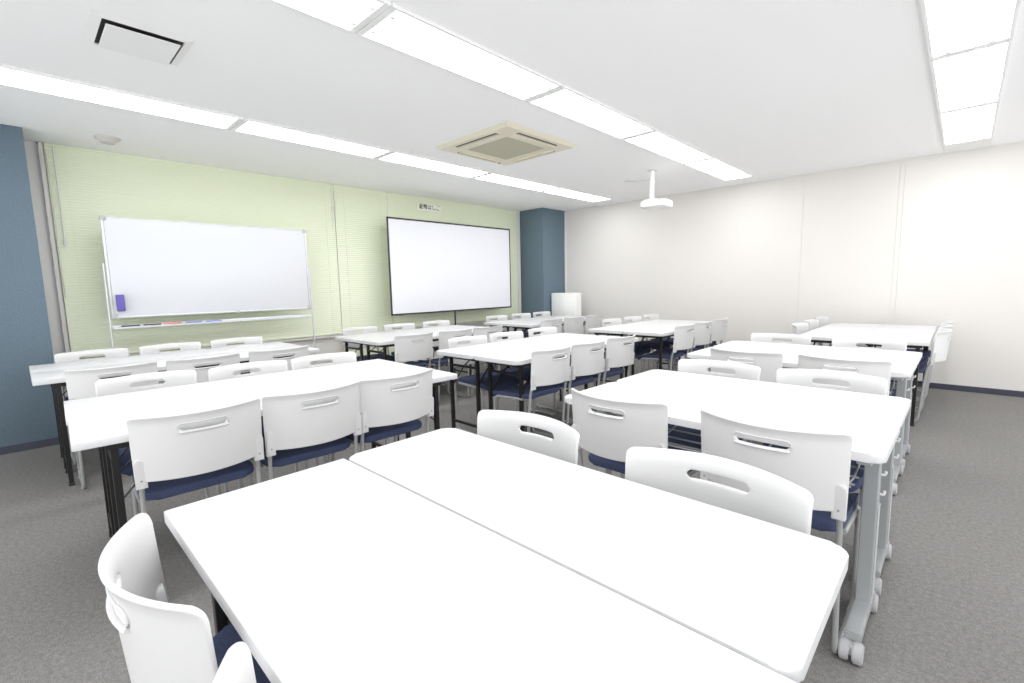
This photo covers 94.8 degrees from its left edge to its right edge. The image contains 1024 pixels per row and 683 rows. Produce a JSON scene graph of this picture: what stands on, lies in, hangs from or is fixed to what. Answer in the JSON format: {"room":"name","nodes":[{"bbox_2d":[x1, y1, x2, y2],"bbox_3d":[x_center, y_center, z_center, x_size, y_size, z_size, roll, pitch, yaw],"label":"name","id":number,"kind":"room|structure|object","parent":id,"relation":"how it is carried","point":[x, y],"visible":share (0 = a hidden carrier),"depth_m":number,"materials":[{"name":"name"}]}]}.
{"room":"classroom","nodes":[
{"label":"classroom","id":0,"kind":"room"},
{"bbox_2d":[0,124,57,446],"bbox_3d":[-4.664,-0.318,3.229,0.450,2.540,2.070,5,9,43],"label":"wall","id":1,"kind":"structure","parent":0,"point":[27,411],"depth_m":3.72,"materials":[{"name":"paint"}]},
{"bbox_2d":[0,437,58,454],"bbox_3d":[-4.472,0.928,3.218,0.009,0.060,2.070,5,9,43],"label":"baseboard","id":2,"kind":"structure","parent":1,"relation":"attached to","point":[52,441],"depth_m":3.80,"materials":[{"name":"grey"}]},
{"bbox_2d":[24,141,511,396],"bbox_3d":[-2.531,-0.678,5.861,0.120,2.540,8.860,5,9,43],"label":"wall","id":3,"kind":"structure","parent":0,"point":[325,345],"depth_m":4.16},
{"bbox_2d":[37,142,69,352],"bbox_3d":[-4.030,-0.753,4.151,0.045,1.918,0.030,5,9,43],"label":"trim","id":4,"kind":"structure","parent":3,"relation":"attached to","point":[39,144],"depth_m":4.12,"materials":[{"name":"white"}]},
{"bbox_2d":[79,334,342,359],"bbox_3d":[-3.114,0.049,5.192,0.050,0.030,2.610,5,9,43],"label":"trim","id":5,"kind":"structure","parent":3,"relation":"attached to","point":[335,335],"depth_m":5.55,"materials":[{"name":"white"}]},
{"bbox_2d":[516,211,521,330],"bbox_3d":[0.122,-1.049,8.501,0.050,2.540,0.070,5,9,43],"label":"trim","id":6,"kind":"structure","parent":3,"relation":"attached to","point":[517,212],"depth_m":8.44,"materials":[{"name":"white"}]},
{"bbox_2d":[0,0,1023,210],"bbox_3d":[0.288,-1.736,3.006,8.040,0.120,9.160,5,9,43],"label":"ceiling","id":7,"kind":"structure","parent":0,"point":[768,89],"depth_m":3.11,"materials":[{"name":"paint"}]},
{"bbox_2d":[93,135,120,144],"bbox_3d":[-3.404,-1.691,3.966,0.180,0.042,0.180,5,9,43],"label":"smoke detector","id":8,"kind":"object","parent":7,"relation":"attached to","point":[105,139],"visible":1,"depth_m":3.92,"materials":[{"name":"grey plastic"}]},
{"bbox_2d":[0,64,243,129],"bbox_3d":[-2.593,-1.630,3.210,0.345,0.017,1.292,5,9,43],"label":"recessed light","id":9,"kind":"object","parent":7,"relation":"in","point":[10,76],"visible":1,"depth_m":3.12,"materials":[{"name":"white plastic"}]},
{"bbox_2d":[83,8,195,65],"bbox_3d":[-1.935,-1.548,2.448,0.410,0.026,0.410,5,9,43],"label":"ceiling vent","id":10,"kind":"object","parent":7,"relation":"in","point":[111,32],"visible":1,"depth_m":2.40,"materials":[{"name":"white metal"}]},
{"bbox_2d":[43,143,341,357],"bbox_3d":[-3.104,-0.902,5.068,0.061,1.877,2.576,5,9,43],"label":"window blind","id":11,"kind":"object","parent":7,"relation":"hanging from","point":[78,200],"visible":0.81,"depth_m":4.72,"materials":[{"name":"green"}]},
{"bbox_2d":[231,118,392,158],"bbox_3d":[-1.699,-1.761,4.141,0.345,0.017,1.292,5,9,43],"label":"recessed light","id":12,"kind":"object","parent":7,"relation":"in","point":[247,126],"visible":0.99,"depth_m":4.05,"materials":[{"name":"white plastic"}]},
{"bbox_2d":[269,0,390,33],"bbox_3d":[-1.123,-1.495,1.817,0.345,0.017,1.292,5,9,43],"label":"recessed light","id":13,"kind":"object","parent":7,"relation":"in","point":[350,16],"visible":1,"depth_m":2.19,"materials":[{"name":"white plastic"}]},
{"bbox_2d":[333,184,394,355],"bbox_3d":[-1.955,-0.793,6.311,0.035,2.437,0.754,5,9,43],"label":"window blind","id":14,"kind":"object","parent":7,"relation":"hanging from","point":[361,231],"visible":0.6,"depth_m":6.25,"materials":[{"name":"green"}]},
{"bbox_2d":[375,150,491,177],"bbox_3d":[-0.804,-1.891,5.073,0.345,0.017,1.292,5,9,43],"label":"recessed light","id":15,"kind":"object","parent":7,"relation":"in","point":[397,157],"visible":0.99,"depth_m":5.00,"materials":[{"name":"white plastic"}]},
{"bbox_2d":[386,192,518,328],"bbox_3d":[-0.800,-1.240,7.486,0.035,1.877,2.599,5,9,43],"label":"window blind","id":16,"kind":"object","parent":7,"relation":"hanging from","point":[468,214],"visible":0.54,"depth_m":7.46,"materials":[{"name":"green"}]},
{"bbox_2d":[356,3,563,101],"bbox_3d":[-0.228,-1.625,2.748,0.345,0.017,1.292,5,9,43],"label":"recessed light","id":17,"kind":"object","parent":7,"relation":"in","point":[401,30],"visible":0.98,"depth_m":2.62,"materials":[{"name":"white plastic"}]},
{"bbox_2d":[435,121,577,165],"bbox_3d":[-0.053,-1.814,4.416,0.950,0.045,0.950,5,9,43],"label":"air conditioner","id":18,"kind":"object","parent":7,"relation":"attached to","point":[505,143],"visible":1,"depth_m":4.29,"materials":[{"name":"beige"}]},
{"bbox_2d":[456,133,496,147],"bbox_3d":[-0.317,-1.768,4.142,0.524,0.008,0.034,5,9,43],"label":"outlet","id":19,"kind":"object","parent":18,"relation":"attached to","point":[492,135],"depth_m":4.13,"materials":[{"name":"grey"}]},
{"bbox_2d":[468,137,543,158],"bbox_3d":[-0.053,-1.818,4.416,0.524,0.029,0.524,5,9,43],"label":"grille","id":20,"kind":"object","parent":18,"relation":"attached to","point":[503,147],"depth_m":4.40,"materials":[{"name":"beige"}]},
{"bbox_2d":[517,133,556,145],"bbox_3d":[0.225,-1.781,4.154,0.034,0.008,0.524,5,9,43],"label":"outlet","id":21,"kind":"object","parent":18,"relation":"attached to","point":[521,135],"depth_m":4.14,"materials":[{"name":"grey"}]},
{"bbox_2d":[473,172,560,191],"bbox_3d":[0.090,-2.021,6.004,0.345,0.017,1.292,5,9,43],"label":"recessed light","id":22,"kind":"object","parent":7,"relation":"in","point":[493,177],"visible":0.96,"depth_m":5.95,"materials":[{"name":"white plastic"}]},
{"bbox_2d":[543,187,612,201],"bbox_3d":[0.985,-2.151,6.936,0.345,0.017,1.292,5,9,43],"label":"recessed light","id":23,"kind":"object","parent":7,"relation":"in","point":[565,192],"visible":0.98,"depth_m":6.89,"materials":[{"name":"white plastic"}]},
{"bbox_2d":[526,85,656,139],"bbox_3d":[0.666,-1.755,3.680,0.345,0.017,1.292,5,9,43],"label":"recessed light","id":24,"kind":"object","parent":7,"relation":"in","point":[567,102],"visible":0.98,"depth_m":3.59,"materials":[{"name":"white plastic"}]},
{"bbox_2d":[624,169,671,209],"bbox_3d":[1.621,-1.797,5.583,0.494,0.425,0.283,4,9,39],"label":"projector","id":25,"kind":"object","parent":7,"relation":"hanging from","point":[652,203],"visible":1,"depth_m":5.49,"materials":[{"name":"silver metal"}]},
{"bbox_2d":[622,129,713,163],"bbox_3d":[1.561,-1.885,4.611,0.345,0.017,1.292,5,9,43],"label":"recessed light","id":26,"kind":"object","parent":7,"relation":"in","point":[658,142],"visible":0.98,"depth_m":4.54,"materials":[{"name":"white plastic"}]},
{"bbox_2d":[683,157,753,180],"bbox_3d":[2.455,-2.015,5.543,0.345,0.017,1.292,5,9,43],"label":"recessed light","id":27,"kind":"object","parent":7,"relation":"in","point":[716,167],"visible":0.98,"depth_m":5.49,"materials":[{"name":"white plastic"}]},
{"bbox_2d":[938,102,999,145],"bbox_3d":[3.973,-1.875,4.105,0.345,0.017,1.292,5,9,43],"label":"recessed light","id":28,"kind":"object","parent":7,"relation":"in","point":[975,123],"visible":0.94,"depth_m":4.03,"materials":[{"name":"white plastic"}]},
{"bbox_2d":[920,0,1020,59],"bbox_3d":[2.184,-1.615,2.242,0.345,0.017,1.292,5,9,43],"label":"recessed light","id":29,"kind":"object","parent":7,"relation":"in","point":[951,27],"visible":1,"depth_m":2.42,"materials":[{"name":"white plastic"}]},
{"bbox_2d":[930,39,1012,113],"bbox_3d":[3.078,-1.745,3.174,0.345,0.017,1.292,5,9,43],"label":"recessed light","id":30,"kind":"object","parent":7,"relation":"in","point":[973,77],"visible":0.97,"depth_m":3.08,"materials":[{"name":"white plastic"}]},
{"bbox_2d":[0,355,1023,682],"bbox_3d":[0.344,0.905,3.322,8.040,0.120,9.160,5,9,43],"label":"floor","id":31,"kind":"structure","parent":0,"point":[950,609],"depth_m":2.16,"materials":[{"name":"grey carpet"}]},
{"bbox_2d":[54,348,128,464],"bbox_3d":[-3.222,0.478,3.700,0.549,0.787,0.450,5,9,43],"label":"chair","id":32,"kind":"object","parent":31,"relation":"on","point":[115,352],"visible":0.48,"depth_m":3.77,"materials":[{"name":"white plastic"}]},
{"bbox_2d":[65,361,157,488],"bbox_3d":[-2.656,0.530,3.165,0.549,0.787,0.450,5,10,44],"label":"chair","id":33,"kind":"object","parent":31,"relation":"on","point":[80,384],"visible":0.44,"depth_m":2.89,"materials":[{"name":"white plastic"}]},
{"bbox_2d":[95,370,220,498],"bbox_3d":[-1.885,0.590,2.527,0.450,0.787,0.549,-8,9,-43],"label":"chair","id":34,"kind":"object","parent":31,"relation":"on","point":[117,385],"visible":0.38,"depth_m":2.62,"materials":[{"name":"white plastic"}]},
{"bbox_2d":[29,342,294,468],"bbox_3d":[-2.800,0.464,4.022,0.461,0.720,1.782,5,9,43],"label":"folding table","id":35,"kind":"object","parent":31,"relation":"on","point":[107,361],"visible":0.27,"depth_m":3.75,"materials":[{"name":"white laminate"}]},
{"bbox_2d":[139,342,201,383],"bbox_3d":[-2.865,0.426,4.069,0.549,0.787,0.450,5,10,44],"label":"chair","id":36,"kind":"object","parent":31,"relation":"on","point":[185,346],"visible":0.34,"depth_m":4.20,"materials":[{"name":"white plastic"}]},
{"bbox_2d":[30,345,319,485],"bbox_3d":[-2.466,0.495,3.705,0.461,0.720,1.782,5,9,43],"label":"folding table","id":37,"kind":"object","parent":31,"relation":"on","point":[56,379],"visible":0.47,"depth_m":3.19,"materials":[{"name":"white laminate"}]},
{"bbox_2d":[98,513,270,682],"bbox_3d":[-0.479,0.741,1.014,0.450,0.787,0.549,5,9,44],"label":"chair","id":38,"kind":"object","parent":31,"relation":"on","point":[163,641],"visible":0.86,"depth_m":0.74,"materials":[{"name":"white plastic"}]},
{"bbox_2d":[126,398,263,515],"bbox_3d":[-1.364,0.636,2.052,0.450,0.787,0.549,-8,9,-43],"label":"chair","id":39,"kind":"object","parent":31,"relation":"on","point":[168,461],"visible":0.83,"depth_m":1.84,"materials":[{"name":"white plastic"}]},
{"bbox_2d":[166,353,240,382],"bbox_3d":[-2.297,0.482,3.503,0.549,0.787,0.450,5,10,44],"label":"chair","id":40,"kind":"object","parent":31,"relation":"on","point":[182,364],"visible":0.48,"depth_m":3.26,"materials":[{"name":"white plastic"}]},
{"bbox_2d":[99,215,316,382],"bbox_3d":[-2.972,-0.236,4.869,0.488,1.917,1.850,5,9,43],"label":"whiteboard","id":41,"kind":"object","parent":31,"relation":"on","point":[159,267],"visible":0.8,"depth_m":4.67,"materials":[{"name":"white plastic"}]},
{"bbox_2d":[113,314,311,328],"bbox_3d":[-2.939,-0.213,4.823,0.075,0.030,1.765,5,9,43],"label":"tray","id":42,"kind":"object","parent":41,"relation":"on","point":[304,315],"depth_m":4.81,"materials":[{"name":"white metal"}]},
{"bbox_2d":[212,642,255,682],"bbox_3d":[-0.065,0.777,0.644,0.450,0.787,0.549,5,10,44],"label":"chair","id":43,"kind":"object","parent":31,"relation":"on","point":[236,666],"visible":1,"depth_m":0.60,"materials":[{"name":"white plastic"}]},
{"bbox_2d":[210,336,262,373],"bbox_3d":[-2.501,0.373,4.447,0.549,0.787,0.450,5,9,43],"label":"chair","id":44,"kind":"object","parent":31,"relation":"on","point":[247,340],"visible":0.25,"depth_m":4.58,"materials":[{"name":"white plastic"}]},
{"bbox_2d":[64,359,412,536],"bbox_3d":[-1.425,0.584,2.777,1.700,0.720,0.471,-8,9,-44],"label":"folding table","id":45,"kind":"object","parent":31,"relation":"on","point":[76,408],"visible":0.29,"depth_m":2.49,"materials":[{"name":"white laminate"}]},
{"bbox_2d":[67,366,456,533],"bbox_3d":[-1.091,0.617,2.445,1.700,0.720,0.471,-8,9,-44],"label":"folding table","id":46,"kind":"object","parent":31,"relation":"on","point":[106,431],"visible":0.38,"depth_m":2.06,"materials":[{"name":"white laminate"}]},
{"bbox_2d":[207,360,318,492],"bbox_3d":[-1.492,0.544,2.842,0.549,0.787,0.450,6,10,44],"label":"chair","id":47,"kind":"object","parent":31,"relation":"on","point":[273,366],"visible":0.25,"depth_m":2.96,"materials":[{"name":"white plastic"}]},
{"bbox_2d":[249,345,308,372],"bbox_3d":[-1.950,0.430,3.879,0.549,0.787,0.450,5,9,44],"label":"chair","id":48,"kind":"object","parent":31,"relation":"on","point":[266,355],"visible":0.35,"depth_m":3.62,"materials":[{"name":"white plastic"}]},
{"bbox_2d":[248,381,361,485],"bbox_3d":[-1.040,0.591,2.374,0.450,0.787,0.549,-8,9,-43],"label":"chair","id":49,"kind":"object","parent":31,"relation":"on","point":[294,432],"visible":0.77,"depth_m":2.15,"materials":[{"name":"white plastic"}]},
{"bbox_2d":[291,352,387,469],"bbox_3d":[-1.155,0.499,3.161,0.450,0.787,0.549,-8,9,-43],"label":"chair","id":50,"kind":"object","parent":31,"relation":"on","point":[304,362],"visible":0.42,"depth_m":3.30,"materials":[{"name":"white plastic"}]},
{"bbox_2d":[342,326,394,361],"bbox_3d":[-1.639,0.236,5.440,0.549,0.787,0.450,5,9,43],"label":"chair","id":51,"kind":"object","parent":31,"relation":"on","point":[367,329],"visible":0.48,"depth_m":5.52,"materials":[{"name":"white plastic"}]},
{"bbox_2d":[332,368,433,461],"bbox_3d":[-0.729,0.546,2.687,0.450,0.787,0.549,-8,10,-44],"label":"chair","id":52,"kind":"object","parent":31,"relation":"on","point":[386,412],"visible":0.7,"depth_m":2.46,"materials":[{"name":"white plastic"}]},
{"bbox_2d":[334,325,476,374],"bbox_3d":[-1.183,0.235,5.651,0.461,0.720,1.733,5,9,43],"label":"folding table","id":53,"kind":"object","parent":31,"relation":"on","point":[347,339],"visible":0.37,"depth_m":5.34,"materials":[{"name":"white laminate"}]},
{"bbox_2d":[384,323,434,368],"bbox_3d":[-1.268,0.184,5.813,0.549,0.787,0.450,5,9,43],"label":"chair","id":54,"kind":"object","parent":31,"relation":"on","point":[405,326],"visible":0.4,"depth_m":5.95,"materials":[{"name":"white plastic"}]},
{"bbox_2d":[394,332,432,367],"bbox_3d":[-1.084,0.302,4.795,0.549,0.787,0.450,5,9,43],"label":"chair","id":55,"kind":"object","parent":31,"relation":"on","point":[409,351],"visible":0.73,"depth_m":4.56,"materials":[{"name":"white plastic"}]},
{"bbox_2d":[355,327,502,368],"bbox_3d":[-0.848,0.266,5.334,0.461,0.720,1.733,5,9,43],"label":"folding table","id":56,"kind":"object","parent":31,"relation":"on","point":[386,341],"visible":0.27,"depth_m":4.83,"materials":[{"name":"white laminate"}]},
{"bbox_2d":[422,320,459,385],"bbox_3d":[-0.868,0.131,6.186,0.549,0.787,0.450,5,9,44],"label":"chair","id":57,"kind":"object","parent":31,"relation":"on","point":[426,324],"visible":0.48,"depth_m":6.28,"materials":[{"name":"white plastic"}]},
{"bbox_2d":[418,328,471,400],"bbox_3d":[-0.717,0.252,5.149,0.549,0.787,0.450,5,9,44],"label":"chair","id":58,"kind":"object","parent":31,"relation":"on","point":[444,336],"visible":0.52,"depth_m":4.94,"materials":[{"name":"white plastic"}]},
{"bbox_2d":[386,216,510,369],"bbox_3d":[-0.835,-0.672,7.097,0.535,2.156,2.312,5,9,43],"label":"projection screen","id":59,"kind":"object","parent":31,"relation":"on","point":[435,267],"visible":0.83,"depth_m":6.88,"materials":[{"name":"white fabric"}]},
{"bbox_2d":[456,325,502,395],"bbox_3d":[-0.389,0.206,5.476,0.549,0.787,0.450,5,9,44],"label":"chair","id":60,"kind":"object","parent":31,"relation":"on","point":[482,330],"visible":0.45,"depth_m":5.22,"materials":[{"name":"white plastic"}]},
{"bbox_2d":[164,459,796,682],"bbox_3d":[-0.057,0.797,0.754,1.695,0.720,0.457,5,9,43],"label":"folding table","id":61,"kind":"object","parent":31,"relation":"on","point":[337,571],"visible":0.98,"depth_m":0.79,"materials":[{"name":"white laminate"}]},
{"bbox_2d":[447,335,518,434],"bbox_3d":[-0.255,0.366,4.109,0.549,0.787,0.450,6,10,44],"label":"chair","id":62,"kind":"object","parent":31,"relation":"on","point":[506,381],"visible":0.63,"depth_m":4.07,"materials":[{"name":"white plastic"}]},
{"bbox_2d":[436,333,595,427],"bbox_3d":[0.126,0.363,4.358,0.461,0.720,1.704,5,9,43],"label":"folding table","id":63,"kind":"object","parent":31,"relation":"on","point":[468,353],"visible":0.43,"depth_m":3.94,"materials":[{"name":"white laminate"}]},
{"bbox_2d":[489,331,556,415],"bbox_3d":[0.087,0.320,4.436,0.549,0.787,0.450,6,10,44],"label":"chair","id":64,"kind":"object","parent":31,"relation":"on","point":[511,335],"visible":0.42,"depth_m":4.47,"materials":[{"name":"white plastic"}]},
{"bbox_2d":[477,410,579,464],"bbox_3d":[-0.077,0.675,1.498,0.450,0.787,0.549,5,9,43],"label":"chair","id":65,"kind":"object","parent":31,"relation":"on","point":[503,426],"visible":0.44,"depth_m":1.66,"materials":[{"name":"white plastic"}]},
{"bbox_2d":[484,315,575,368],"bbox_3d":[0.351,0.017,7.207,0.461,0.720,1.733,5,9,43],"label":"folding table","id":66,"kind":"object","parent":31,"relation":"on","point":[504,323],"visible":0.2,"depth_m":6.86,"materials":[{"name":"white laminate"}]},
{"bbox_2d":[492,345,571,438],"bbox_3d":[0.166,0.421,3.576,0.549,0.787,0.450,5,9,43],"label":"chair","id":67,"kind":"object","parent":31,"relation":"on","point":[546,371],"visible":0.88,"depth_m":3.37,"materials":[{"name":"white plastic"}]},
{"bbox_2d":[528,327,570,411],"bbox_3d":[0.460,0.263,4.846,0.549,0.787,0.450,5,10,44],"label":"chair","id":68,"kind":"object","parent":31,"relation":"on","point":[546,330],"visible":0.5,"depth_m":4.97,"materials":[{"name":"white plastic"}]},
{"bbox_2d":[507,316,603,334],"bbox_3d":[0.686,0.048,6.889,0.461,0.720,1.733,5,9,43],"label":"folding table","id":69,"kind":"object","parent":31,"relation":"on","point":[531,324],"visible":0.23,"depth_m":6.38,"materials":[{"name":"white laminate"}]},
{"bbox_2d":[474,335,637,431],"bbox_3d":[0.461,0.394,4.040,0.461,0.720,1.704,5,9,43],"label":"folding table","id":70,"kind":"object","parent":31,"relation":"on","point":[520,358],"visible":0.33,"depth_m":3.59,"materials":[{"name":"white laminate"}]},
{"bbox_2d":[551,293,580,330],"bbox_3d":[0.946,-0.302,8.219,0.532,1.088,0.160,5,9,43],"label":"storage cabinet","id":71,"kind":"object","parent":31,"relation":"on","point":[566,304],"visible":0.39,"depth_m":8.07,"materials":[{"name":"white metal"}]},
{"bbox_2d":[532,339,605,437],"bbox_3d":[0.488,0.375,3.905,0.549,0.787,0.450,5,9,44],"label":"chair","id":72,"kind":"object","parent":31,"relation":"on","point":[585,362],"visible":0.78,"depth_m":3.67,"materials":[{"name":"white plastic"}]},
{"bbox_2d":[563,316,583,333],"bbox_3d":[0.740,0.035,6.709,0.549,0.787,0.450,5,9,44],"label":"chair","id":73,"kind":"object","parent":31,"relation":"on","point":[570,326],"visible":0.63,"depth_m":6.44,"materials":[{"name":"white plastic"}]},
{"bbox_2d":[585,314,602,334],"bbox_3d":[1.088,-0.018,7.086,0.549,0.787,0.450,5,9,42],"label":"chair","id":74,"kind":"object","parent":31,"relation":"on","point":[591,322],"visible":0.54,"depth_m":6.80,"materials":[{"name":"white plastic"}]},
{"bbox_2d":[349,428,848,682],"bbox_3d":[0.077,0.737,1.234,1.238,0.720,0.414,5,9,43],"label":"table","id":75,"kind":"object","parent":31,"relation":"on","point":[764,592],"visible":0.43,"depth_m":0.96,"materials":[{"name":"white laminate"}]},
{"bbox_2d":[569,334,635,421],"bbox_3d":[0.822,0.328,4.245,0.549,0.787,0.450,5,9,43],"label":"chair","id":76,"kind":"object","parent":31,"relation":"on","point":[618,354],"visible":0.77,"depth_m":3.99,"materials":[{"name":"white plastic"}]},
{"bbox_2d":[601,318,650,382],"bbox_3d":[1.398,0.122,5.866,0.549,0.787,0.450,5,9,43],"label":"chair","id":77,"kind":"object","parent":31,"relation":"on","point":[642,349],"visible":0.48,"depth_m":5.88,"materials":[{"name":"white plastic"}]},
{"bbox_2d":[571,388,699,478],"bbox_3d":[0.558,0.588,2.111,0.450,0.787,0.549,5,9,43],"label":"chair","id":78,"kind":"object","parent":31,"relation":"on","point":[607,438],"visible":0.66,"depth_m":1.87,"materials":[{"name":"white plastic"}]},
{"bbox_2d":[588,319,687,381],"bbox_3d":[1.623,0.146,5.909,0.461,0.720,1.724,5,9,43],"label":"folding table","id":79,"kind":"object","parent":31,"relation":"on","point":[617,330],"visible":0.29,"depth_m":5.56,"materials":[{"name":"white laminate"}]},
{"bbox_2d":[624,316,670,375],"bbox_3d":[1.750,0.076,6.189,0.549,0.787,0.450,5,9,43],"label":"chair","id":80,"kind":"object","parent":31,"relation":"on","point":[633,319],"visible":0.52,"depth_m":6.19,"materials":[{"name":"white plastic"}]},
{"bbox_2d":[643,314,685,370],"bbox_3d":[2.097,0.027,6.536,0.549,0.787,0.450,5,9,42],"label":"chair","id":81,"kind":"object","parent":31,"relation":"on","point":[650,316],"visible":0.41,"depth_m":6.61,"materials":[{"name":"white plastic"}]},
{"bbox_2d":[637,323,694,373],"bbox_3d":[1.709,0.197,5.183,0.549,0.787,0.450,5,9,43],"label":"chair","id":82,"kind":"object","parent":31,"relation":"on","point":[683,339],"visible":0.82,"depth_m":4.96,"materials":[{"name":"white plastic"}]},
{"bbox_2d":[623,321,723,375],"bbox_3d":[1.958,0.177,5.592,0.461,0.720,1.724,5,9,43],"label":"folding table","id":83,"kind":"object","parent":31,"relation":"on","point":[666,330],"visible":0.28,"depth_m":5.06,"materials":[{"name":"white laminate"}]},
{"bbox_2d":[658,320,712,370],"bbox_3d":[2.037,0.150,5.517,0.549,0.787,0.450,5,9,43],"label":"chair","id":84,"kind":"object","parent":31,"relation":"on","point":[701,336],"visible":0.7,"depth_m":5.26,"materials":[{"name":"white plastic"}]},
{"bbox_2d":[676,318,727,370],"bbox_3d":[2.374,0.102,5.861,0.549,0.787,0.450,5,9,44],"label":"chair","id":85,"kind":"object","parent":31,"relation":"on","point":[718,331],"visible":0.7,"depth_m":5.60,"materials":[{"name":"white plastic"}]},
{"bbox_2d":[668,359,760,451],"bbox_3d":[1.023,0.527,2.542,0.450,0.787,0.549,6,10,44],"label":"chair","id":86,"kind":"object","parent":31,"relation":"on","point":[697,366],"visible":0.33,"depth_m":2.59,"materials":[{"name":"white plastic"}]},
{"bbox_2d":[625,447,813,534],"bbox_3d":[0.360,0.717,1.074,0.450,0.787,0.549,6,10,44],"label":"chair","id":87,"kind":"object","parent":31,"relation":"on","point":[771,498],"visible":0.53,"depth_m":1.20,"materials":[{"name":"white plastic"}]},
{"bbox_2d":[565,382,900,665],"bbox_3d":[0.825,0.631,1.988,1.189,0.720,0.456,5,9,44],"label":"table","id":88,"kind":"object","parent":31,"relation":"on","point":[873,440],"visible":0.52,"depth_m":1.68,"materials":[{"name":"white laminate"}]},
{"bbox_2d":[618,414,863,487],"bbox_3d":[0.820,0.396,1.960,1.019,0.086,0.348,5,9,44],"label":"shelf","id":89,"kind":"object","parent":88,"relation":"attached to","point":[857,467],"depth_m":1.91,"materials":[{"name":"metal"}]},
{"bbox_2d":[710,348,782,382],"bbox_3d":[1.665,0.427,3.269,0.450,0.787,0.549,6,10,44],"label":"chair","id":90,"kind":"object","parent":31,"relation":"on","point":[769,363],"visible":0.42,"depth_m":2.99,"materials":[{"name":"white plastic"}]},
{"bbox_2d":[617,369,910,595],"bbox_3d":[1.141,0.585,2.317,1.189,0.720,0.456,5,9,44],"label":"table","id":91,"kind":"object","parent":31,"relation":"on","point":[891,408],"visible":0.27,"depth_m":2.07,"materials":[{"name":"white laminate"}]},
{"bbox_2d":[700,409,860,653],"bbox_3d":[0.976,0.626,1.719,0.450,0.787,0.549,5,9,44],"label":"chair","id":92,"kind":"object","parent":31,"relation":"on","point":[819,463],"visible":0.7,"depth_m":1.47,"materials":[{"name":"white plastic"}]},
{"bbox_2d":[751,333,810,344],"bbox_3d":[2.103,0.351,3.825,0.450,0.787,0.549,6,10,44],"label":"chair","id":93,"kind":"object","parent":31,"relation":"on","point":[755,337],"visible":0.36,"depth_m":3.97,"materials":[{"name":"white plastic"}]},
{"bbox_2d":[791,322,808,334],"bbox_3d":[3.098,0.223,4.719,0.549,0.787,0.450,5,9,44],"label":"chair","id":94,"kind":"object","parent":31,"relation":"on","point":[797,328],"visible":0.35,"depth_m":4.92,"materials":[{"name":"white plastic"}]},
{"bbox_2d":[687,347,916,494],"bbox_3d":[1.888,0.464,3.203,1.252,0.720,0.496,5,9,44],"label":"table","id":95,"kind":"object","parent":31,"relation":"on","point":[901,370],"visible":0.41,"depth_m":2.86,"materials":[{"name":"white laminate"}]},
{"bbox_2d":[710,371,896,394],"bbox_3d":[1.883,0.229,3.175,1.082,0.086,0.348,5,9,44],"label":"shelf","id":96,"kind":"object","parent":95,"relation":"attached to","point":[890,392],"depth_m":2.85,"materials":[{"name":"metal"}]},
{"bbox_2d":[713,341,922,467],"bbox_3d":[2.231,0.414,3.560,1.252,0.720,0.496,5,9,44],"label":"table","id":97,"kind":"object","parent":31,"relation":"on","point":[797,348],"visible":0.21,"depth_m":3.33,"materials":[{"name":"white laminate"}]},
{"bbox_2d":[762,368,887,507],"bbox_3d":[1.406,0.562,2.183,0.450,0.787,0.549,5,9,43],"label":"chair","id":98,"kind":"object","parent":31,"relation":"on","point":[861,383],"visible":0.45,"depth_m":2.27,"materials":[{"name":"white plastic"}]},
{"bbox_2d":[800,323,881,346],"bbox_3d":[3.397,0.234,4.862,0.460,0.720,1.714,5,9,43],"label":"folding table","id":99,"kind":"object","parent":31,"relation":"on","point":[824,334],"visible":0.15,"depth_m":4.64,"materials":[{"name":"white laminate"}]},
{"bbox_2d":[798,354,891,395],"bbox_3d":[2.048,0.462,2.906,0.450,0.787,0.549,5,9,43],"label":"chair","id":100,"kind":"object","parent":31,"relation":"on","point":[882,369],"visible":0.35,"depth_m":2.65,"materials":[{"name":"white plastic"}]},
{"bbox_2d":[832,337,906,396],"bbox_3d":[2.529,0.390,3.422,0.450,0.787,0.549,5,10,44],"label":"chair","id":101,"kind":"object","parent":31,"relation":"on","point":[887,344],"visible":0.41,"depth_m":3.55,"materials":[{"name":"white plastic"}]},
{"bbox_2d":[861,324,937,426],"bbox_3d":[3.734,0.265,4.543,0.460,0.720,1.714,5,9,43],"label":"folding table","id":102,"kind":"object","parent":31,"relation":"on","point":[916,336],"visible":0.45,"depth_m":4.21,"materials":[{"name":"white laminate"}]},
{"bbox_2d":[913,328,952,421],"bbox_3d":[3.513,0.277,4.192,0.549,0.787,0.450,5,9,44],"label":"chair","id":103,"kind":"object","parent":31,"relation":"on","point":[942,339],"visible":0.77,"depth_m":3.93,"materials":[{"name":"white plastic"}]},
{"bbox_2d":[520,208,564,333],"bbox_3d":[0.557,-1.068,8.579,0.570,2.540,0.625,5,9,43],"label":"pillar","id":104,"kind":"structure","parent":0,"point":[542,233],"depth_m":8.30,"materials":[{"name":"paint"}]},
{"bbox_2d":[565,142,1023,390],"bbox_3d":[3.410,-0.866,6.386,7.740,2.540,0.120,5,9,43],"label":"wall","id":105,"kind":"structure","parent":0,"point":[930,240],"depth_m":5.71,"materials":[{"name":"paint"}]},
{"bbox_2d":[566,140,1023,211],"bbox_3d":[3.552,-2.094,5.986,7.150,0.012,0.012,5,9,43],"label":"trim","id":106,"kind":"structure","parent":105,"relation":"attached to","point":[1023,140],"depth_m":5.80,"materials":[{"name":"white"}]},
{"bbox_2d":[604,352,1023,396],"bbox_3d":[3.602,0.390,6.288,7.160,0.062,0.009,5,9,43],"label":"baseboard","id":107,"kind":"structure","parent":105,"relation":"attached to","point":[1014,393],"depth_m":5.03,"materials":[{"name":"grey"}]},
{"bbox_2d":[943,138,991,152],"bbox_3d":[4.568,-1.967,4.729,0.345,0.008,0.418,5,9,43],"label":"trim","id":108,"kind":"structure","parent":105,"relation":"attached to","point":[985,142],"depth_m":4.73,"materials":[{"name":"white paint"}]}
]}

